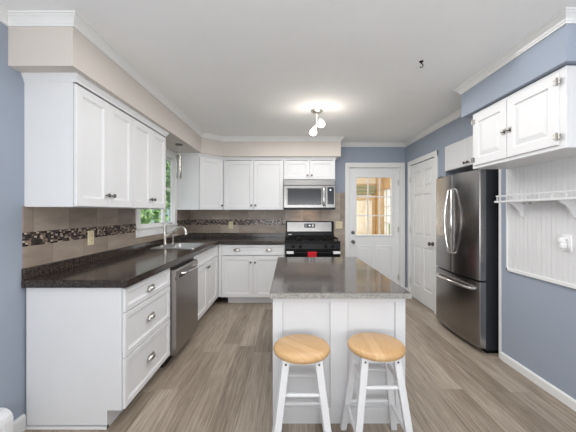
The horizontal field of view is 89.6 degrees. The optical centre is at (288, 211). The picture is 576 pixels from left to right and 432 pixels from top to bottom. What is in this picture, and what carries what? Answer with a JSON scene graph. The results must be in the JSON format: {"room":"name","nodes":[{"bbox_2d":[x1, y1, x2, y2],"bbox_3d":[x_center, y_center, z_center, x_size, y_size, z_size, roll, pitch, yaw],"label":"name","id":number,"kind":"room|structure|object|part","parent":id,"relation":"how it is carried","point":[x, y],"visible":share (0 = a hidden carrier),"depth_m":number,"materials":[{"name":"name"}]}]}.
{"room":"kitchen","nodes":[
{"label":"kitchen","id":0,"kind":"room"},
{"bbox_2d":[0,22,25,419],"bbox_3d":[-1.700,0.101,1.000,0.140,2.478,7.900,0,0,0],"label":"wall","id":1,"kind":"structure","parent":0,"point":[12,296],"depth_m":1.70,"materials":[{"name":"blue paint"}]},
{"bbox_2d":[0,407,13,431],"bbox_3d":[-1.580,1.213,0.840,0.073,0.234,1.580,0,0,0],"label":"baseboard heater","id":2,"kind":"object","parent":1,"relation":"attached to","point":[6,416],"visible":1,"depth_m":1.60,"materials":[{"name":"white paint"}]},
{"bbox_2d":[14,414,25,431],"bbox_3d":[-1.623,1.290,-0.507,0.014,0.100,4.585,0,0,0],"label":"baseboard","id":3,"kind":"structure","parent":1,"relation":"attached to","point":[20,422],"depth_m":1.75,"materials":[{"name":"white paint"}]},
{"bbox_2d":[24,82,132,207],"bbox_3d":[-1.455,-0.440,2.118,0.350,0.816,0.655,0,0,0],"label":"upper cabinet","id":4,"kind":"object","parent":1,"relation":"attached to","point":[78,144],"visible":0.94,"depth_m":1.79,"materials":[{"name":"white paint"}]},
{"bbox_3d":[-1.319,-0.414,1.955,0.018,0.756,0.322,0,0,0],"label":"door","id":5,"kind":"part","parent":4,"relation":"part of","materials":[{"name":"white paint"}]},
{"bbox_3d":[-1.319,-0.414,2.280,0.018,0.756,0.322,0,0,0],"label":"door","id":6,"kind":"part","parent":4,"relation":"part of","materials":[{"name":"white paint"}]},
{"bbox_2d":[22,206,189,267],"bbox_3d":[-1.625,0.156,3.288,0.010,0.382,3.025,0,0,0],"label":"wall tile","id":7,"kind":"structure","parent":1,"relation":"attached to","point":[49,234],"depth_m":2.20,"materials":[{"name":"tile"}]},
{"bbox_2d":[88,230,93,245],"bbox_3d":[-1.616,0.212,2.375,0.009,0.118,0.072,0,0,0],"label":"wall outlet","id":8,"kind":"object","parent":7,"relation":"attached to","point":[90,233],"visible":1,"depth_m":2.37,"materials":[{"name":"beige plastic"}]},
{"bbox_2d":[111,116,165,208],"bbox_3d":[-1.455,-0.440,2.772,0.350,0.816,0.655,0,0,0],"label":"upper cabinet","id":9,"kind":"object","parent":1,"relation":"attached to","point":[149,146],"visible":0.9,"depth_m":2.72,"materials":[{"name":"white paint"}]},
{"bbox_2d":[21,73,168,136],"bbox_3d":[-1.459,-0.826,2.445,0.342,0.048,1.354,0,0,0],"label":"trim","id":10,"kind":"structure","parent":9,"relation":"attached to","point":[27,77],"depth_m":1.88,"materials":[{"name":"white paint"}]},
{"bbox_3d":[-1.319,-0.414,2.610,0.018,0.756,0.322,0,0,0],"label":"door","id":11,"kind":"part","parent":9,"relation":"part of","materials":[{"name":"white paint"}]},
{"bbox_3d":[-1.319,-0.414,2.935,0.018,0.756,0.322,0,0,0],"label":"door","id":12,"kind":"part","parent":9,"relation":"part of","materials":[{"name":"white paint"}]},
{"bbox_2d":[136,148,177,237],"bbox_3d":[-1.681,-0.287,3.635,0.173,1.125,1.110,0,0,0],"label":"window","id":13,"kind":"structure","parent":1,"relation":"in","point":[142,230],"depth_m":3.96,"materials":[{"name":"white paint"}]},
{"bbox_3d":[-1.648,-0.305,3.630,0.024,0.944,0.934,0,0,0],"label":"sash","id":14,"kind":"part","parent":13,"relation":"part of","materials":[{"name":"white paint"}]},
{"bbox_2d":[0,0,575,142],"bbox_3d":[0.500,-1.213,1.000,4.500,0.150,7.900,0,0,0],"label":"ceiling","id":15,"kind":"structure","parent":0,"point":[234,68],"depth_m":2.07,"materials":[{"name":"white paint"}]},
{"bbox_2d":[310,108,324,135],"bbox_3d":[0.322,-0.995,3.241,0.146,0.286,0.143,0,0,-43],"label":"ceiling light","id":16,"kind":"object","parent":15,"relation":"attached to","point":[321,123],"visible":1,"depth_m":3.21,"materials":[{"name":"white glass"}]},
{"bbox_3d":[0.277,-0.893,3.240,0.080,0.082,0.079,0,0,0],"label":"lamp shade","id":17,"kind":"part","parent":16,"relation":"part of","materials":[{"name":"white glass"}]},
{"bbox_3d":[0.315,-1.121,3.240,0.136,0.033,0.136,0,0,0],"label":"ceiling plate","id":18,"kind":"part","parent":16,"relation":"part of","materials":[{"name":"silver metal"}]},
{"bbox_3d":[0.367,-0.985,3.240,0.080,0.082,0.079,0,0,0],"label":"lamp shade","id":19,"kind":"part","parent":16,"relation":"part of","materials":[{"name":"white glass"}]},
{"bbox_2d":[8,24,575,160],"bbox_3d":[0.155,-0.994,3.230,3.570,0.288,3.140,0,0,0],"label":"soffit","id":20,"kind":"structure","parent":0,"point":[30,49],"depth_m":2.03,"materials":[{"name":"beige paint"}]},
{"bbox_2d":[175,143,182,178],"bbox_3d":[-1.375,-0.634,3.640,0.090,0.432,0.090,0,0,0],"label":"pendant lamp","id":21,"kind":"object","parent":20,"relation":"hanging from","point":[177,144],"visible":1,"depth_m":3.63,"materials":[{"name":"grey metal"}]},
{"bbox_2d":[0,5,575,146],"bbox_3d":[0.155,-1.107,1.000,3.570,0.062,7.600,0,0,0],"label":"trim","id":22,"kind":"structure","parent":20,"relation":"attached to","point":[567,15],"depth_m":2.04,"materials":[{"name":"white paint"}]},
{"bbox_2d":[284,160,334,179],"bbox_3d":[0.324,-0.671,4.615,0.792,0.353,0.370,0,0,0],"label":"upper cabinet","id":23,"kind":"object","parent":20,"relation":"attached to","point":[293,169],"visible":0.94,"depth_m":4.47,"materials":[{"name":"white paint"}]},
{"bbox_3d":[0.127,-0.647,4.469,0.390,0.290,0.018,0,0,0],"label":"door","id":24,"kind":"part","parent":23,"relation":"part of","materials":[{"name":"white paint"}]},
{"bbox_2d":[284,180,334,209],"bbox_3d":[0.320,-0.261,4.567,0.780,0.449,0.446,0,0,0],"label":"microwave","id":25,"kind":"object","parent":23,"relation":"attached to","point":[298,194],"visible":1,"depth_m":4.40,"materials":[{"name":"silver metal"}]},
{"bbox_3d":[0.242,-0.234,4.410,0.625,0.339,0.030,0,0,0],"label":"door","id":26,"kind":"part","parent":25,"relation":"part of","materials":[{"name":"silver metal"}]},
{"bbox_3d":[0.320,-0.446,4.410,0.780,0.078,0.030,0,0,0],"label":"vent panel","id":27,"kind":"part","parent":25,"relation":"part of","materials":[{"name":"silver metal"}]},
{"bbox_3d":[0.533,-0.233,4.372,0.026,0.298,0.057,0,0,0],"label":"handle","id":28,"kind":"part","parent":25,"relation":"part of","materials":[{"name":"silver metal"}]},
{"bbox_3d":[0.634,-0.234,4.410,0.152,0.339,0.030,0,0,0],"label":"control panel","id":29,"kind":"part","parent":25,"relation":"part of","materials":[{"name":"silver metal"}]},
{"bbox_3d":[0.521,-0.647,4.469,0.390,0.290,0.018,0,0,0],"label":"door","id":30,"kind":"part","parent":23,"relation":"part of","materials":[{"name":"white paint"}]},
{"bbox_2d":[24,297,575,431],"bbox_3d":[0.500,1.390,0.925,4.500,0.100,7.750,0,0,0],"label":"floor","id":31,"kind":"structure","parent":0,"point":[221,378],"depth_m":2.21,"materials":[{"name":"laminate"}]},
{"bbox_2d":[26,268,169,429],"bbox_3d":[-1.301,0.903,2.135,0.634,0.874,0.699,0,0,0],"label":"base cabinet","id":32,"kind":"object","parent":31,"relation":"on","point":[90,352],"visible":0.97,"depth_m":1.79,"materials":[{"name":"white paint"}]},
{"bbox_3d":[-1.019,1.065,2.135,0.018,0.307,0.683,0,0,0],"label":"drawer","id":33,"kind":"part","parent":32,"relation":"part of","materials":[{"name":"white paint"}]},
{"bbox_3d":[-1.019,0.767,2.135,0.018,0.276,0.683,0,0,0],"label":"drawer","id":34,"kind":"part","parent":32,"relation":"part of","materials":[{"name":"white paint"}]},
{"bbox_3d":[-1.019,0.548,2.135,0.018,0.149,0.683,0,0,0],"label":"drawer","id":35,"kind":"part","parent":32,"relation":"part of","materials":[{"name":"white paint"}]},
{"bbox_3d":[-0.998,1.059,2.132,0.027,0.038,0.110,0,0,0],"label":"cup pull","id":36,"kind":"part","parent":32,"relation":"part of","materials":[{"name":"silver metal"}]},
{"bbox_3d":[-0.998,0.764,2.132,0.027,0.038,0.110,0,0,0],"label":"cup pull","id":37,"kind":"part","parent":32,"relation":"part of","materials":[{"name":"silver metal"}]},
{"bbox_3d":[-0.998,0.554,2.132,0.027,0.038,0.110,0,0,0],"label":"cup pull","id":38,"kind":"part","parent":32,"relation":"part of","materials":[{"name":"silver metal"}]},
{"bbox_2d":[160,257,197,367],"bbox_3d":[-1.262,0.906,2.792,0.688,0.868,0.597,0,0,0],"label":"dishwasher","id":39,"kind":"object","parent":31,"relation":"on","point":[183,285],"visible":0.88,"depth_m":2.65,"materials":[{"name":"silver metal"}]},
{"bbox_3d":[-1.004,0.869,2.792,0.075,0.733,0.597,0,0,0],"label":"door","id":40,"kind":"part","parent":39,"relation":"part of","materials":[{"name":"silver metal"}]},
{"bbox_3d":[-0.941,0.550,2.792,0.046,0.023,0.385,0,0,0],"label":"handle","id":41,"kind":"part","parent":39,"relation":"part of","materials":[{"name":"silver metal"}]},
{"bbox_2d":[194,245,217,319],"bbox_3d":[-1.299,0.903,3.675,0.638,0.874,1.150,0,0,0],"label":"base cabinet","id":42,"kind":"object","parent":31,"relation":"on","point":[207,264],"visible":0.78,"depth_m":3.62,"materials":[{"name":"white paint"}]},
{"bbox_2d":[21,233,284,287],"bbox_3d":[-0.841,0.405,3.283,1.578,0.119,3.035,0,0,0],"label":"countertop","id":43,"kind":"structure","parent":42,"relation":"on","point":[124,267],"depth_m":2.25,"materials":[{"name":"stone"}]},
{"bbox_2d":[159,223,187,245],"bbox_3d":[-1.390,0.269,3.555,0.306,0.276,0.240,0,0,0],"label":"faucet","id":44,"kind":"object","parent":43,"relation":"on","point":[165,235],"visible":0.99,"depth_m":3.54,"materials":[{"name":"silver metal"}]},
{"bbox_3d":[-1.375,0.238,3.555,0.276,0.140,0.038,0,0,0],"label":"spout","id":45,"kind":"part","parent":44,"relation":"part of","materials":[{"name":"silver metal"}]},
{"bbox_2d":[150,243,207,248],"bbox_3d":[-1.315,0.488,3.555,0.504,0.162,0.594,0,0,0],"label":"sink","id":46,"kind":"object","parent":43,"relation":"in","point":[176,245],"visible":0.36,"depth_m":3.76,"materials":[{"name":"metal"}]},
{"bbox_3d":[-1.019,0.924,3.356,0.018,0.587,0.497,0,0,0],"label":"door","id":47,"kind":"part","parent":42,"relation":"part of","materials":[{"name":"white paint"}]},
{"bbox_3d":[-1.019,0.548,3.606,0.018,0.149,0.999,0,0,0],"label":"false drawer","id":48,"kind":"part","parent":42,"relation":"part of","materials":[{"name":"white paint"}]},
{"bbox_3d":[-1.019,0.924,3.856,0.018,0.587,0.497,0,0,0],"label":"door","id":49,"kind":"part","parent":42,"relation":"part of","materials":[{"name":"white paint"}]},
{"bbox_2d":[218,244,284,302],"bbox_3d":[-0.530,0.903,4.468,0.961,0.874,0.635,0,0,0],"label":"base cabinet","id":50,"kind":"object","parent":31,"relation":"on","point":[245,271],"visible":0.94,"depth_m":4.19,"materials":[{"name":"white paint"}]},
{"bbox_3d":[-0.740,0.932,4.189,0.452,0.596,0.018,0,0,0],"label":"door","id":51,"kind":"part","parent":50,"relation":"part of","materials":[{"name":"white paint"}]},
{"bbox_3d":[-0.512,0.550,4.189,0.912,0.152,0.018,0,0,0],"label":"drawer","id":52,"kind":"part","parent":50,"relation":"part of","materials":[{"name":"white paint"}]},
{"bbox_3d":[-0.284,0.932,4.189,0.452,0.596,0.018,0,0,0],"label":"door","id":53,"kind":"part","parent":50,"relation":"part of","materials":[{"name":"white paint"}]},
{"bbox_2d":[272,334,331,431],"bbox_3d":[0.073,1.039,1.615,0.347,0.602,0.347,0,0,0],"label":"bar stool","id":54,"kind":"object","parent":31,"relation":"on","point":[294,349],"visible":1,"depth_m":1.51,"materials":[{"name":"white wood"}]},
{"bbox_3d":[-0.046,1.057,1.735,0.051,0.566,0.150,0,0,-44],"label":"leg","id":55,"kind":"part","parent":54,"relation":"part of","materials":[{"name":"white paint"}]},
{"bbox_3d":[-0.047,1.057,1.496,0.150,0.566,0.051,0,0,-44],"label":"leg","id":56,"kind":"part","parent":54,"relation":"part of","materials":[{"name":"white paint"}]},
{"bbox_3d":[0.073,0.756,1.615,0.316,0.036,0.316,0,0,-29],"label":"seat","id":57,"kind":"part","parent":54,"relation":"part of","materials":[{"name":"brown wood"}]},
{"bbox_3d":[0.192,1.057,1.735,0.051,0.566,0.150,0,0,44],"label":"leg","id":58,"kind":"part","parent":54,"relation":"part of","materials":[{"name":"white paint"}]},
{"bbox_3d":[0.193,1.057,1.496,0.108,0.566,0.108,0,0,0],"label":"leg","id":59,"kind":"part","parent":54,"relation":"part of","materials":[{"name":"white paint"}]},
{"bbox_2d":[285,221,340,256],"bbox_3d":[0.349,0.745,4.418,0.785,1.190,0.733,0,0,0],"label":"stove","id":60,"kind":"object","parent":31,"relation":"on","point":[302,237],"visible":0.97,"depth_m":4.25,"materials":[{"name":"black metal"}]},
{"bbox_3d":[0.338,0.240,4.722,0.718,0.150,0.021,0,0,0],"label":"trim panel","id":61,"kind":"part","parent":60,"relation":"part of","materials":[{"name":"silver metal"}]},
{"bbox_3d":[0.344,0.223,4.722,0.175,0.065,0.016,0,0,0],"label":"clock panel","id":62,"kind":"part","parent":60,"relation":"part of","materials":[{"name":"black glass"}]},
{"bbox_2d":[308,252,316,256],"bbox_3d":[0.332,0.724,4.064,0.125,0.333,0.034,0,0,0],"label":"towel","id":63,"kind":"object","parent":60,"relation":"hanging from","point":[310,254],"visible":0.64,"depth_m":4.05,"materials":[{"name":"red fabric"}]},
{"bbox_3d":[0.349,0.825,4.136,0.773,0.560,0.043,0,0,0],"label":"oven door","id":64,"kind":"part","parent":60,"relation":"part of","materials":[{"name":"black plastic"}]},
{"bbox_2d":[285,238,340,242],"bbox_3d":[0.349,0.431,4.457,0.785,0.027,0.655,0,0,0],"label":"cooktop","id":65,"kind":"object","parent":60,"relation":"in","point":[312,240],"depth_m":4.13,"materials":[{"name":"black metal"}]},
{"bbox_3d":[0.349,0.493,4.139,0.777,0.093,0.042,0,0,0],"label":"control panel","id":66,"kind":"part","parent":60,"relation":"part of","materials":[{"name":"black plastic"}]},
{"bbox_3d":[0.349,0.575,4.065,0.685,0.023,0.023,0,0,0],"label":"handle","id":67,"kind":"part","parent":60,"relation":"part of","materials":[{"name":"black plastic"}]},
{"bbox_2d":[273,299,404,423],"bbox_3d":[0.320,0.938,2.507,0.840,0.804,1.345,0,0,0],"label":"kitchen island","id":68,"kind":"object","parent":31,"relation":"on","point":[334,321],"visible":0.41,"depth_m":1.84,"materials":[{"name":"white paint"}]},
{"bbox_2d":[269,257,411,298],"bbox_3d":[0.322,0.517,2.500,0.878,0.036,1.423,0,0,0],"label":"island countertop","id":69,"kind":"structure","parent":68,"relation":"on","point":[294,277],"depth_m":2.08,"materials":[{"name":"grey stone"}]},
{"bbox_2d":[340,332,412,431],"bbox_3d":[0.494,1.039,1.640,0.347,0.602,0.347,0,0,0],"label":"bar stool","id":70,"kind":"object","parent":31,"relation":"on","point":[371,347],"visible":1,"depth_m":1.58,"materials":[{"name":"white wood"}]},
{"bbox_3d":[0.375,1.057,1.760,0.051,0.566,0.150,0,0,-44],"label":"leg","id":71,"kind":"part","parent":70,"relation":"part of","materials":[{"name":"white paint"}]},
{"bbox_3d":[0.375,1.057,1.520,0.051,0.566,0.150,0,0,44],"label":"leg","id":72,"kind":"part","parent":70,"relation":"part of","materials":[{"name":"white paint"}]},
{"bbox_3d":[0.494,0.756,1.640,0.316,0.036,0.316,0,0,20],"label":"seat","id":73,"kind":"part","parent":70,"relation":"part of","materials":[{"name":"brown wood"}]},
{"bbox_3d":[0.613,1.057,1.760,0.051,0.566,0.150,0,0,44],"label":"leg","id":74,"kind":"part","parent":70,"relation":"part of","materials":[{"name":"white paint"}]},
{"bbox_3d":[0.613,1.057,1.520,0.051,0.566,0.150,0,0,-44],"label":"leg","id":75,"kind":"part","parent":70,"relation":"part of","materials":[{"name":"white paint"}]},
{"bbox_2d":[434,169,498,352],"bbox_3d":[2.130,0.459,3.135,0.860,1.762,0.810,0,0,0],"label":"refrigerator","id":76,"kind":"object","parent":31,"relation":"on","point":[467,214],"visible":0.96,"depth_m":2.84,"materials":[{"name":"silver metal"}]},
{"bbox_3d":[1.812,0.123,3.339,0.092,1.050,0.402,0,0,0],"label":"door","id":77,"kind":"part","parent":76,"relation":"part of","materials":[{"name":"silver metal"}]},
{"bbox_3d":[1.736,0.098,3.170,0.081,0.707,0.034,0,0,22],"label":"handle","id":78,"kind":"part","parent":76,"relation":"part of","materials":[{"name":"silver metal"}]},
{"bbox_3d":[1.734,0.098,3.081,0.092,0.707,0.039,0,0,-38],"label":"handle","id":79,"kind":"part","parent":76,"relation":"part of","materials":[{"name":"silver metal"}]},
{"bbox_3d":[1.748,0.738,3.135,0.091,0.031,0.707,0,0,0],"label":"handle","id":80,"kind":"part","parent":76,"relation":"part of","materials":[{"name":"silver metal"}]},
{"bbox_3d":[1.812,0.975,3.135,0.092,0.621,0.810,0,0,0],"label":"freezer drawer","id":81,"kind":"part","parent":76,"relation":"part of","materials":[{"name":"silver metal"}]},
{"bbox_3d":[1.812,0.123,2.931,0.092,1.050,0.402,0,0,0],"label":"door","id":82,"kind":"part","parent":76,"relation":"part of","materials":[{"name":"silver metal"}]},
{"bbox_2d":[357,178,374,183],"bbox_3d":[1.570,0.040,7.650,1.940,2.600,0.100,0,0,0],"label":"wall","id":83,"kind":"structure","parent":0,"point":[359,180],"depth_m":7.60,"materials":[{"name":"beige paint"}]},
{"bbox_2d":[357,194,374,233],"bbox_3d":[1.895,0.205,7.620,0.750,1.770,0.100,0,0,0],"label":"window","id":84,"kind":"structure","parent":83,"relation":"in","point":[358,198],"depth_m":7.58,"materials":[{"name":"brown wood"}]},
{"bbox_2d":[357,194,371,233],"bbox_3d":[1.910,0.224,7.614,0.570,1.488,0.016,0,0,0],"label":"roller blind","id":85,"kind":"object","parent":84,"relation":"attached to","point":[361,204],"visible":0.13,"depth_m":7.61,"materials":[{"name":"beige fabric"}]},
{"bbox_2d":[357,184,375,193],"bbox_3d":[1.900,-0.598,7.550,0.740,0.275,0.030,0,0,0],"label":"roman shade","id":86,"kind":"object","parent":83,"relation":"attached to","point":[361,188],"visible":0.64,"depth_m":7.54,"materials":[{"name":"fabric"}]},
{"bbox_2d":[335,147,405,286],"bbox_3d":[0.560,0.101,4.870,4.380,2.478,0.140,0,0,0],"label":"wall","id":87,"kind":"structure","parent":0,"point":[348,154],"depth_m":4.80,"materials":[{"name":"blue paint"}]},
{"bbox_2d":[177,156,222,209],"bbox_3d":[-1.313,-0.440,4.493,0.634,0.816,0.615,0,0,0],"label":"upper cabinet","id":88,"kind":"object","parent":87,"relation":"attached to","point":[200,187],"visible":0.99,"depth_m":4.19,"materials":[{"name":"white paint"}]},
{"bbox_3d":[-1.150,-0.414,4.326,0.385,0.756,0.018,0,0,-45],"label":"door","id":89,"kind":"part","parent":88,"relation":"part of","materials":[{"name":"white paint"}]},
{"bbox_2d":[223,160,283,209],"bbox_3d":[-0.542,-0.440,4.615,0.935,0.816,0.370,0,0,0],"label":"upper cabinet","id":90,"kind":"object","parent":87,"relation":"attached to","point":[247,184],"visible":1,"depth_m":4.47,"materials":[{"name":"white paint"}]},
{"bbox_3d":[-0.768,-0.414,4.469,0.459,0.756,0.018,0,0,0],"label":"door","id":91,"kind":"part","parent":90,"relation":"part of","materials":[{"name":"white paint"}]},
{"bbox_2d":[176,153,336,159],"bbox_3d":[-0.440,-0.826,4.462,2.439,0.048,0.342,0,0,-8],"label":"trim","id":92,"kind":"structure","parent":90,"relation":"attached to","point":[180,154],"depth_m":4.46,"materials":[{"name":"white paint"}]},
{"bbox_3d":[-0.306,-0.414,4.469,0.459,0.756,0.018,0,0,0],"label":"door","id":93,"kind":"part","parent":90,"relation":"part of","materials":[{"name":"white paint"}]},
{"bbox_2d":[190,193,344,256],"bbox_3d":[-0.345,0.510,4.795,2.570,1.660,0.010,0,0,0],"label":"wall tile","id":94,"kind":"structure","parent":87,"relation":"attached to","point":[201,221],"depth_m":4.79,"materials":[{"name":"beige tile"}]},
{"bbox_2d":[229,221,232,228],"bbox_3d":[-0.952,0.215,4.786,0.072,0.118,0.009,0,0,0],"label":"wall outlet","id":95,"kind":"object","parent":94,"relation":"attached to","point":[230,222],"visible":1,"depth_m":4.79,"materials":[{"name":"beige plastic"}]},
{"bbox_2d":[335,221,341,228],"bbox_3d":[0.832,0.215,4.788,0.116,0.118,0.009,0,0,0],"label":"wall outlet","id":96,"kind":"object","parent":94,"relation":"attached to","point":[338,224],"visible":1,"depth_m":4.79,"materials":[{"name":"beige plastic"}]},
{"bbox_2d":[345,163,404,288],"bbox_3d":[1.427,0.263,4.837,0.988,2.154,0.146,0,0,0],"label":"door","id":97,"kind":"structure","parent":87,"relation":"in","point":[385,253],"depth_m":4.82,"materials":[{"name":"white paint"}]},
{"bbox_3d":[1.423,0.875,4.827,0.600,0.630,0.017,0,0,0],"label":"raised panel","id":98,"kind":"part","parent":97,"relation":"part of","materials":[{"name":"white paint"}]},
{"bbox_2d":[383,178,389,233],"bbox_3d":[2.480,0.040,6.270,0.120,2.600,2.660,0,0,0],"label":"wall","id":99,"kind":"structure","parent":0,"point":[386,181],"depth_m":7.42,"materials":[{"name":"brown wood"}]},
{"bbox_2d":[384,188,389,233],"bbox_3d":[2.473,0.255,6.325,0.045,1.670,2.274,0,0,0],"label":"window","id":100,"kind":"structure","parent":99,"relation":"in","point":[388,205],"depth_m":7.21,"materials":[{"name":"white paint"}]},
{"bbox_2d":[406,117,575,399],"bbox_3d":[2.000,0.101,0.925,0.120,2.478,7.750,0,0,0],"label":"wall","id":101,"kind":"structure","parent":0,"point":[538,317],"depth_m":2.34,"materials":[{"name":"blue paint"}]},
{"bbox_2d":[408,150,437,313],"bbox_3d":[1.932,0.269,4.218,0.106,2.142,0.925,0,0,0],"label":"door","id":102,"kind":"structure","parent":101,"relation":"in","point":[424,174],"depth_m":4.21,"materials":[{"name":"white paint"}]},
{"bbox_2d":[499,169,500,357],"bbox_3d":[1.996,0.425,2.656,0.128,1.830,0.032,0,0,0],"label":"trim","id":103,"kind":"structure","parent":101,"relation":"attached to","point":[499,169],"depth_m":2.65,"materials":[{"name":"white paint"}]},
{"bbox_2d":[471,65,575,168],"bbox_3d":[1.764,-0.616,2.120,0.353,0.479,0.861,0,0,0],"label":"upper cabinet","id":104,"kind":"object","parent":101,"relation":"attached to","point":[536,123],"visible":1,"depth_m":1.95,"materials":[{"name":"white paint"}]},
{"bbox_3d":[1.614,-0.616,2.334,0.012,0.429,0.381,0,0,0],"label":"door","id":105,"kind":"part","parent":104,"relation":"part of","materials":[{"name":"white paint"}]},
{"bbox_3d":[1.614,-0.616,1.935,0.012,0.429,0.401,0,0,0],"label":"door","id":106,"kind":"part","parent":104,"relation":"part of","materials":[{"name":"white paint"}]},
{"bbox_2d":[500,352,575,411],"bbox_3d":[1.933,1.305,-0.080,0.014,0.070,5.440,0,0,0],"label":"baseboard","id":107,"kind":"structure","parent":101,"relation":"attached to","point":[551,389],"depth_m":2.22,"materials":[{"name":"white paint"}]},
{"bbox_2d":[506,156,575,288],"bbox_3d":[1.931,0.070,1.782,0.018,0.893,1.565,0,0,0],"label":"panelling","id":108,"kind":"object","parent":101,"relation":"attached to","point":[533,250],"visible":1,"depth_m":2.21,"materials":[{"name":"white paint"}]},
{"bbox_2d":[494,189,575,217],"bbox_3d":[1.868,-0.050,1.873,0.128,0.184,1.345,0,0,0],"label":"wall shelf","id":109,"kind":"object","parent":108,"relation":"attached to","point":[569,203],"visible":1,"depth_m":2.08,"materials":[{"name":"white paint"}]},
{"bbox_3d":[1.870,-0.137,1.870,0.124,0.010,1.320,0,0,0],"label":"gallery rail","id":110,"kind":"part","parent":109,"relation":"part of","materials":[{"name":"white paint"}]},
{"bbox_2d":[562,234,571,251],"bbox_3d":[1.928,0.216,2.010,0.009,0.118,0.072,0,0,0],"label":"wall outlet","id":111,"kind":"object","parent":108,"relation":"attached to","point":[569,237],"visible":0.72,"depth_m":2.00,"materials":[{"name":"white plastic"}]},
{"bbox_2d":[557,237,566,247],"bbox_3d":[1.902,0.212,2.018,0.043,0.076,0.061,0,0,0],"label":"air freshener","id":112,"kind":"object","parent":111,"relation":"attached to","point":[562,241],"visible":1,"depth_m":2.00,"materials":[{"name":"white plastic"}]},
{"bbox_2d":[559,243,566,247],"bbox_3d":[1.901,0.234,2.008,0.042,0.032,0.042,0,0,0],"label":"bottle","id":113,"kind":"object","parent":112,"relation":"on","point":[562,245],"depth_m":2.00,"materials":[{"name":"white plastic"}]},
{"label":"outside","id":114,"kind":"structure","parent":0,"visible":0},
{"bbox_3d":[0.000,1.740,14.000,60.000,0.200,52.000,0,0,0],"label":"ground","id":115,"kind":"structure","parent":114,"visible":0},
{"bbox_2d":[141,195,169,223],"bbox_3d":[-4.055,0.130,6.975,2.261,3.036,2.150,0,0,0],"label":"shrub","id":116,"kind":"object","parent":115,"relation":"on","point":[147,218],"visible":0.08,"depth_m":6.87,"materials":[{"name":"green plant"}]},
{"bbox_2d":[144,208,169,222],"bbox_3d":[-6.300,-0.460,16.500,5.400,4.200,5.400,0,0,0],"label":"sky","id":117,"kind":"structure","parent":115,"relation":"on","point":[168,210],"depth_m":14.00,"materials":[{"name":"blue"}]},
{"bbox_2d":[166,160,169,221],"bbox_3d":[-4.169,-0.732,10.225,3.074,4.750,3.128,0,0,0],"label":"tree","id":118,"kind":"object","parent":115,"relation":"on","point":[167,167],"visible":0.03,"depth_m":9.34,"materials":[{"name":"green plant"}]},
{"bbox_3d":[1.610,1.390,6.260,2.020,0.100,2.920,0,0,0],"label":"floor","id":119,"kind":"structure","parent":0,"visible":0},
{"bbox_2d":[375,178,382,233],"bbox_3d":[2.345,0.040,7.510,0.130,2.600,0.180,0,0,0],"label":"post","id":120,"kind":"object","parent":119,"relation":"on","point":[376,179],"visible":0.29,"depth_m":7.42,"materials":[{"name":"brown wood"}]},
{"bbox_3d":[2.390,0.240,3.125,0.660,2.200,1.050,0,0,0],"label":"wall","id":121,"kind":"structure","parent":0,"visible":0},
{"bbox_2d":[445,135,475,171],"bbox_3d":[2.110,-0.651,3.123,0.430,0.307,0.901,0,0,0],"label":"upper cabinet","id":122,"kind":"object","parent":121,"relation":"attached to","point":[458,155],"visible":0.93,"depth_m":3.28,"materials":[{"name":"white paint"}]},
{"bbox_3d":[1.935,-0.651,3.348,0.020,0.303,0.446,0,0,0],"label":"door","id":123,"kind":"part","parent":122,"relation":"part of","materials":[{"name":"white paint"}]},
{"bbox_3d":[1.935,-0.651,2.897,0.020,0.303,0.446,0,0,0],"label":"door","id":124,"kind":"part","parent":122,"relation":"part of","materials":[{"name":"white paint"}]}
]}

